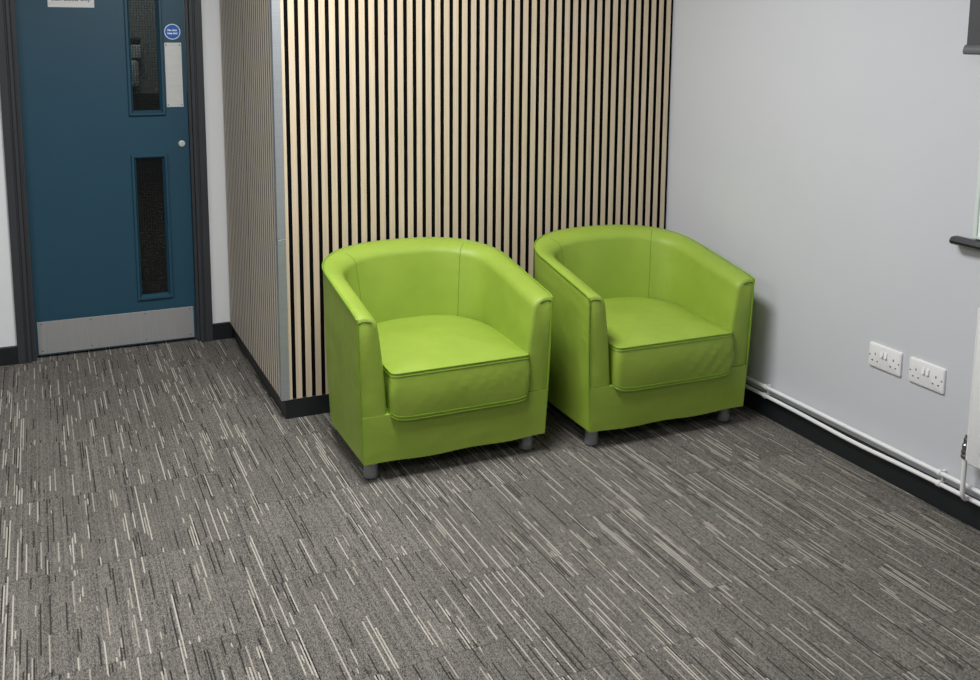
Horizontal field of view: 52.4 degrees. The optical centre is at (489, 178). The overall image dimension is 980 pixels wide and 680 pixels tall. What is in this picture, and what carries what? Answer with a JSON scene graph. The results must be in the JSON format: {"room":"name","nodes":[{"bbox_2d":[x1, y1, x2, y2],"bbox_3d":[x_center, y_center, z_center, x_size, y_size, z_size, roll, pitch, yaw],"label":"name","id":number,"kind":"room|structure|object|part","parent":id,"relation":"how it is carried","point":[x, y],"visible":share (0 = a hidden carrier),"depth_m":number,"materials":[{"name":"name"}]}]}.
{"room":"lobby","nodes":[
{"label":"lobby","id":0,"kind":"room"},
{"bbox_2d":[17,1,186,93],"bbox_3d":[-2.239,-0.658,5.970,2.000,2.620,0.050,-3,9,-24],"label":"wall","id":1,"kind":"structure","parent":0,"point":[135,2],"depth_m":6.00,"materials":[{"name":"white paint"}]},
{"bbox_2d":[22,93,194,283],"bbox_3d":[-2.048,0.057,6.131,1.600,1.160,0.015,-3,9,-24],"label":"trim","id":2,"kind":"structure","parent":1,"relation":"attached to","point":[139,95],"depth_m":6.13,"materials":[{"name":"black paint"}]},
{"bbox_2d":[131,60,138,90],"bbox_3d":[-2.147,-0.617,5.943,0.100,0.182,0.082,-3,9,-24],"label":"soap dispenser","id":3,"kind":"object","parent":1,"relation":"attached to","point":[133,77],"visible":0.23,"depth_m":5.92,"materials":[{"name":"grey plastic"}]},
{"bbox_2d":[130,38,140,59],"bbox_3d":[-2.146,-0.772,5.930,0.122,0.132,0.062,-3,9,-24],"label":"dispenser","id":4,"kind":"object","parent":1,"relation":"attached to","point":[134,41],"visible":0.19,"depth_m":5.92,"materials":[{"name":"grey plastic"}]},
{"bbox_2d":[0,0,229,346],"bbox_3d":[-3.223,-0.379,4.071,4.219,2.620,0.120,-3,9,-24],"label":"wall","id":5,"kind":"structure","parent":0,"point":[210,9],"depth_m":4.86,"materials":[{"name":"white paint"}]},
{"bbox_2d":[0,345,17,365],"bbox_3d":[-3.667,0.910,3.995,3.206,0.086,0.026,-3,9,-24],"label":"baseboard","id":6,"kind":"structure","parent":5,"relation":"attached to","point":[9,354],"depth_m":4.63,"materials":[{"name":"black paint"}]},
{"bbox_2d":[0,0,212,363],"bbox_3d":[-1.817,-0.221,4.729,0.889,2.130,0.142,-3,9,-24],"label":"door frame","id":7,"kind":"structure","parent":5,"relation":"attached to","point":[10,94],"depth_m":4.64,"materials":[{"name":"grey paint"}]},
{"bbox_2d":[15,0,195,355],"bbox_3d":[-1.814,-0.191,4.734,0.733,2.041,0.057,-3,9,-24],"label":"door","id":8,"kind":"structure","parent":7,"relation":"attached to","point":[84,137],"depth_m":4.73,"materials":[{"name":"teal paint"}]},
{"bbox_3d":[-1.815,0.738,4.858,0.715,0.158,0.002,-3,9,-24],"label":"kick plate","id":9,"kind":"part","parent":8,"relation":"part of","materials":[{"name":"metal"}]},
{"bbox_3d":[-1.649,-0.681,4.738,0.129,0.720,0.006,-3,9,-24],"label":"glass pane","id":10,"kind":"part","parent":8,"relation":"part of","materials":[{"name":"black"}]},
{"bbox_3d":[-1.656,0.234,4.876,0.129,0.680,0.006,-3,9,-24],"label":"glass pane","id":11,"kind":"part","parent":8,"relation":"part of","materials":[{"name":"black"}]},
{"bbox_3d":[-1.525,-0.500,4.801,0.078,0.309,0.002,-3,9,-24],"label":"push plate","id":12,"kind":"part","parent":8,"relation":"part of","materials":[{"name":"silver metal"}]},
{"bbox_2d":[213,322,233,339],"bbox_3d":[-1.353,0.769,5.040,0.103,0.086,0.022,-3,9,-24],"label":"baseboard","id":13,"kind":"structure","parent":5,"relation":"attached to","point":[223,330],"depth_m":5.03,"materials":[{"name":"black paint"}]},
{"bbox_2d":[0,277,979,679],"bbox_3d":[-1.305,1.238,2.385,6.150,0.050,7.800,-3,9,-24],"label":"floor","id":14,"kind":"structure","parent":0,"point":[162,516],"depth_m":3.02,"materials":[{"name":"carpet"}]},
{"bbox_2d":[322,237,553,479],"bbox_3d":[-0.242,0.645,3.800,0.748,0.715,0.689,-3,9,-24],"label":"tub chair","id":15,"kind":"object","parent":14,"relation":"on","point":[435,345],"visible":1,"depth_m":3.63,"materials":[{"name":"green leather"}]},
{"bbox_3d":[-0.419,1.006,3.501,0.053,0.080,0.053,-3,9,-24],"label":"leg","id":16,"kind":"part","parent":15,"relation":"part of","materials":[{"name":"grey metal"}]},
{"bbox_2d":[377,315,530,418],"bbox_3d":[-0.208,0.681,3.758,0.540,0.220,0.575,-3,9,-24],"label":"seat cushion","id":17,"kind":"object","parent":15,"relation":"on","point":[434,366],"depth_m":3.56,"materials":[{"name":"green leather"}]},
{"bbox_3d":[0.135,0.973,3.750,0.053,0.080,0.053,-3,9,-24],"label":"leg","id":18,"kind":"part","parent":15,"relation":"part of","materials":[{"name":"grey metal"}]},
{"bbox_2d":[534,225,754,445],"bbox_3d":[0.571,0.607,4.090,0.748,0.715,0.690,-3,9,-23],"label":"tub chair","id":19,"kind":"object","parent":14,"relation":"on","point":[650,324],"visible":0.97,"depth_m":3.90,"materials":[{"name":"green leather"}]},
{"bbox_3d":[0.387,0.968,3.793,0.053,0.080,0.053,-3,9,-23],"label":"leg","id":20,"kind":"part","parent":19,"relation":"part of","materials":[{"name":"grey metal"}]},
{"bbox_2d":[603,297,733,389],"bbox_3d":[0.605,0.644,4.048,0.542,0.217,0.575,-3,9,-23],"label":"seat cushion","id":21,"kind":"object","parent":19,"relation":"on","point":[655,343],"depth_m":3.84,"materials":[{"name":"green leather"}]},
{"bbox_3d":[0.946,0.935,4.033,0.053,0.080,0.053,-3,9,-23],"label":"leg","id":22,"kind":"part","parent":19,"relation":"part of","materials":[{"name":"grey metal"}]},
{"bbox_2d":[666,0,979,499],"bbox_3d":[1.934,-0.082,2.337,0.146,2.620,5.400,-3,9,-24],"label":"wall","id":23,"kind":"structure","parent":0,"point":[827,151],"depth_m":3.62,"materials":[{"name":"grey paint"}]},
{"bbox_2d":[762,384,770,398],"bbox_3d":[1.123,0.862,4.043,0.035,0.059,0.014,-3,9,-24],"label":"clip","id":24,"kind":"object","parent":23,"relation":"attached to","point":[764,385],"visible":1,"depth_m":4.04,"materials":[{"name":"white paint"}]},
{"bbox_2d":[743,383,979,530],"bbox_3d":[1.897,1.181,2.414,0.018,0.098,5.220,-3,9,-24],"label":"baseboard","id":25,"kind":"structure","parent":23,"relation":"attached to","point":[946,501],"depth_m":3.56,"materials":[{"name":"black paint"}]},
{"bbox_2d":[745,384,979,506],"bbox_3d":[1.713,1.084,2.748,0.016,0.022,4.400,-3,9,-24],"label":"pipe","id":26,"kind":"object","parent":23,"relation":"attached to","point":[912,470],"visible":0.65,"depth_m":3.55,"materials":[{"name":"white metal"}]},
{"bbox_2d":[746,375,979,494],"bbox_3d":[1.713,1.044,2.742,0.016,0.016,4.400,-3,9,-24],"label":"pipe","id":27,"kind":"object","parent":23,"relation":"attached to","point":[943,474],"visible":0.67,"depth_m":3.54,"materials":[{"name":"white metal"}]},
{"bbox_2d":[868,341,902,376],"bbox_3d":[1.376,0.629,3.473,0.016,0.086,0.146,-3,9,-24],"label":"double socket","id":28,"kind":"object","parent":23,"relation":"attached to","point":[889,360],"visible":1,"depth_m":3.46,"materials":[{"name":"white plastic"}]},
{"bbox_2d":[908,357,946,393],"bbox_3d":[1.450,0.654,3.311,0.016,0.086,0.146,-3,9,-24],"label":"double socket","id":29,"kind":"object","parent":23,"relation":"attached to","point":[930,376],"visible":1,"depth_m":3.30,"materials":[{"name":"white plastic"}]},
{"bbox_2d":[935,469,945,486],"bbox_3d":[1.480,0.982,3.267,0.035,0.059,0.014,-3,9,-24],"label":"clip","id":30,"kind":"object","parent":23,"relation":"attached to","point":[938,471],"visible":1,"depth_m":3.26,"materials":[{"name":"white paint"}]},
{"bbox_2d":[949,236,979,250],"bbox_3d":[1.750,0.286,2.559,0.047,0.025,1.350,-3,9,-24],"label":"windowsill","id":31,"kind":"structure","parent":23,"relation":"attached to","point":[956,240],"depth_m":3.10,"materials":[{"name":"black metal"}]},
{"bbox_2d":[960,308,979,500],"bbox_3d":[1.757,0.788,2.563,0.085,0.649,1.242,-3,9,-24],"label":"radiator","id":32,"kind":"object","parent":23,"relation":"attached to","point":[970,451],"visible":1,"depth_m":3.06,"materials":[{"name":"white metal"}]},
{"bbox_3d":[1.735,0.724,2.520,0.016,0.495,1.200,-3,9,-24],"label":"panel","id":33,"kind":"part","parent":32,"relation":"part of","materials":[{"name":"white metal"}]},
{"bbox_2d":[963,0,979,54],"bbox_3d":[1.708,-0.735,2.444,0.104,0.884,1.200,-3,9,-24],"label":"window blind","id":34,"kind":"object","parent":23,"relation":"attached to","point":[972,47],"visible":1,"depth_m":3.00,"materials":[{"name":"grey fabric"}]},
{"bbox_3d":[1.693,-0.313,2.504,0.030,0.030,1.172,-3,9,-24],"label":"rail","id":35,"kind":"part","parent":34,"relation":"part of","materials":[{"name":"grey metal"}]},
{"bbox_3d":[1.696,-0.708,2.445,0.012,0.778,1.164,-3,9,-24],"label":"panel","id":36,"kind":"part","parent":34,"relation":"part of","materials":[{"name":"grey fabric"}]},
{"bbox_2d":[972,150,979,239],"bbox_3d":[1.772,-0.265,2.470,0.018,1.086,1.248,-3,9,-24],"label":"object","id":37,"kind":"object","parent":23,"relation":"attached to","point":[976,226],"visible":1,"depth_m":3.09,"materials":[{"name":"ceramic"}]},
{"bbox_3d":[-0.259,-0.468,4.798,1.785,2.620,1.299,-3,9,-24],"label":"wall","id":38,"kind":"structure","parent":0,"visible":0},
{"bbox_2d":[219,0,252,355],"bbox_3d":[-1.176,-0.438,4.616,0.036,2.439,0.569,-3,9,-24],"label":"panel","id":39,"kind":"object","parent":38,"relation":"attached to","point":[231,18],"visible":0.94,"depth_m":4.64,"materials":[{"name":"beige wood"}]},
{"bbox_2d":[233,328,283,414],"bbox_3d":[-1.057,0.847,4.553,0.031,0.081,1.145,-3,9,-24],"label":"baseboard","id":40,"kind":"structure","parent":38,"relation":"attached to","point":[263,378],"depth_m":4.46,"materials":[{"name":"black paint"}]},
{"bbox_2d":[242,0,279,396],"bbox_3d":[-0.939,-0.358,4.101,0.036,2.439,0.568,-3,9,-24],"label":"panel","id":41,"kind":"object","parent":38,"relation":"attached to","point":[255,13],"visible":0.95,"depth_m":4.14,"materials":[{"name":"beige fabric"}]},
{"bbox_2d":[270,0,285,239],"bbox_3d":[-0.816,-0.644,3.780,0.033,1.778,0.032,-3,9,-24],"label":"trim","id":42,"kind":"structure","parent":38,"relation":"attached to","point":[275,20],"depth_m":3.83,"materials":[{"name":"metal"}]},
{"bbox_2d":[276,239,289,400],"bbox_3d":[-0.825,0.563,3.961,0.033,0.660,0.032,-3,9,-24],"label":"trim","id":43,"kind":"structure","parent":38,"relation":"attached to","point":[281,267],"depth_m":3.95,"materials":[{"name":"metal"}]},
{"bbox_2d":[284,394,329,418],"bbox_3d":[-0.009,0.879,4.388,1.800,0.081,0.027,-3,9,-24],"label":"baseboard","id":44,"kind":"structure","parent":38,"relation":"attached to","point":[313,405],"depth_m":4.04,"materials":[{"name":"black paint"}]},
{"bbox_2d":[280,0,672,399],"bbox_3d":[0.005,-0.367,4.199,1.806,2.439,0.026,-3,9,-24],"label":"cladding","id":45,"kind":"object","parent":38,"relation":"attached to","point":[503,125],"visible":0.62,"depth_m":4.15,"materials":[{"name":"beige wood"}]}
]}

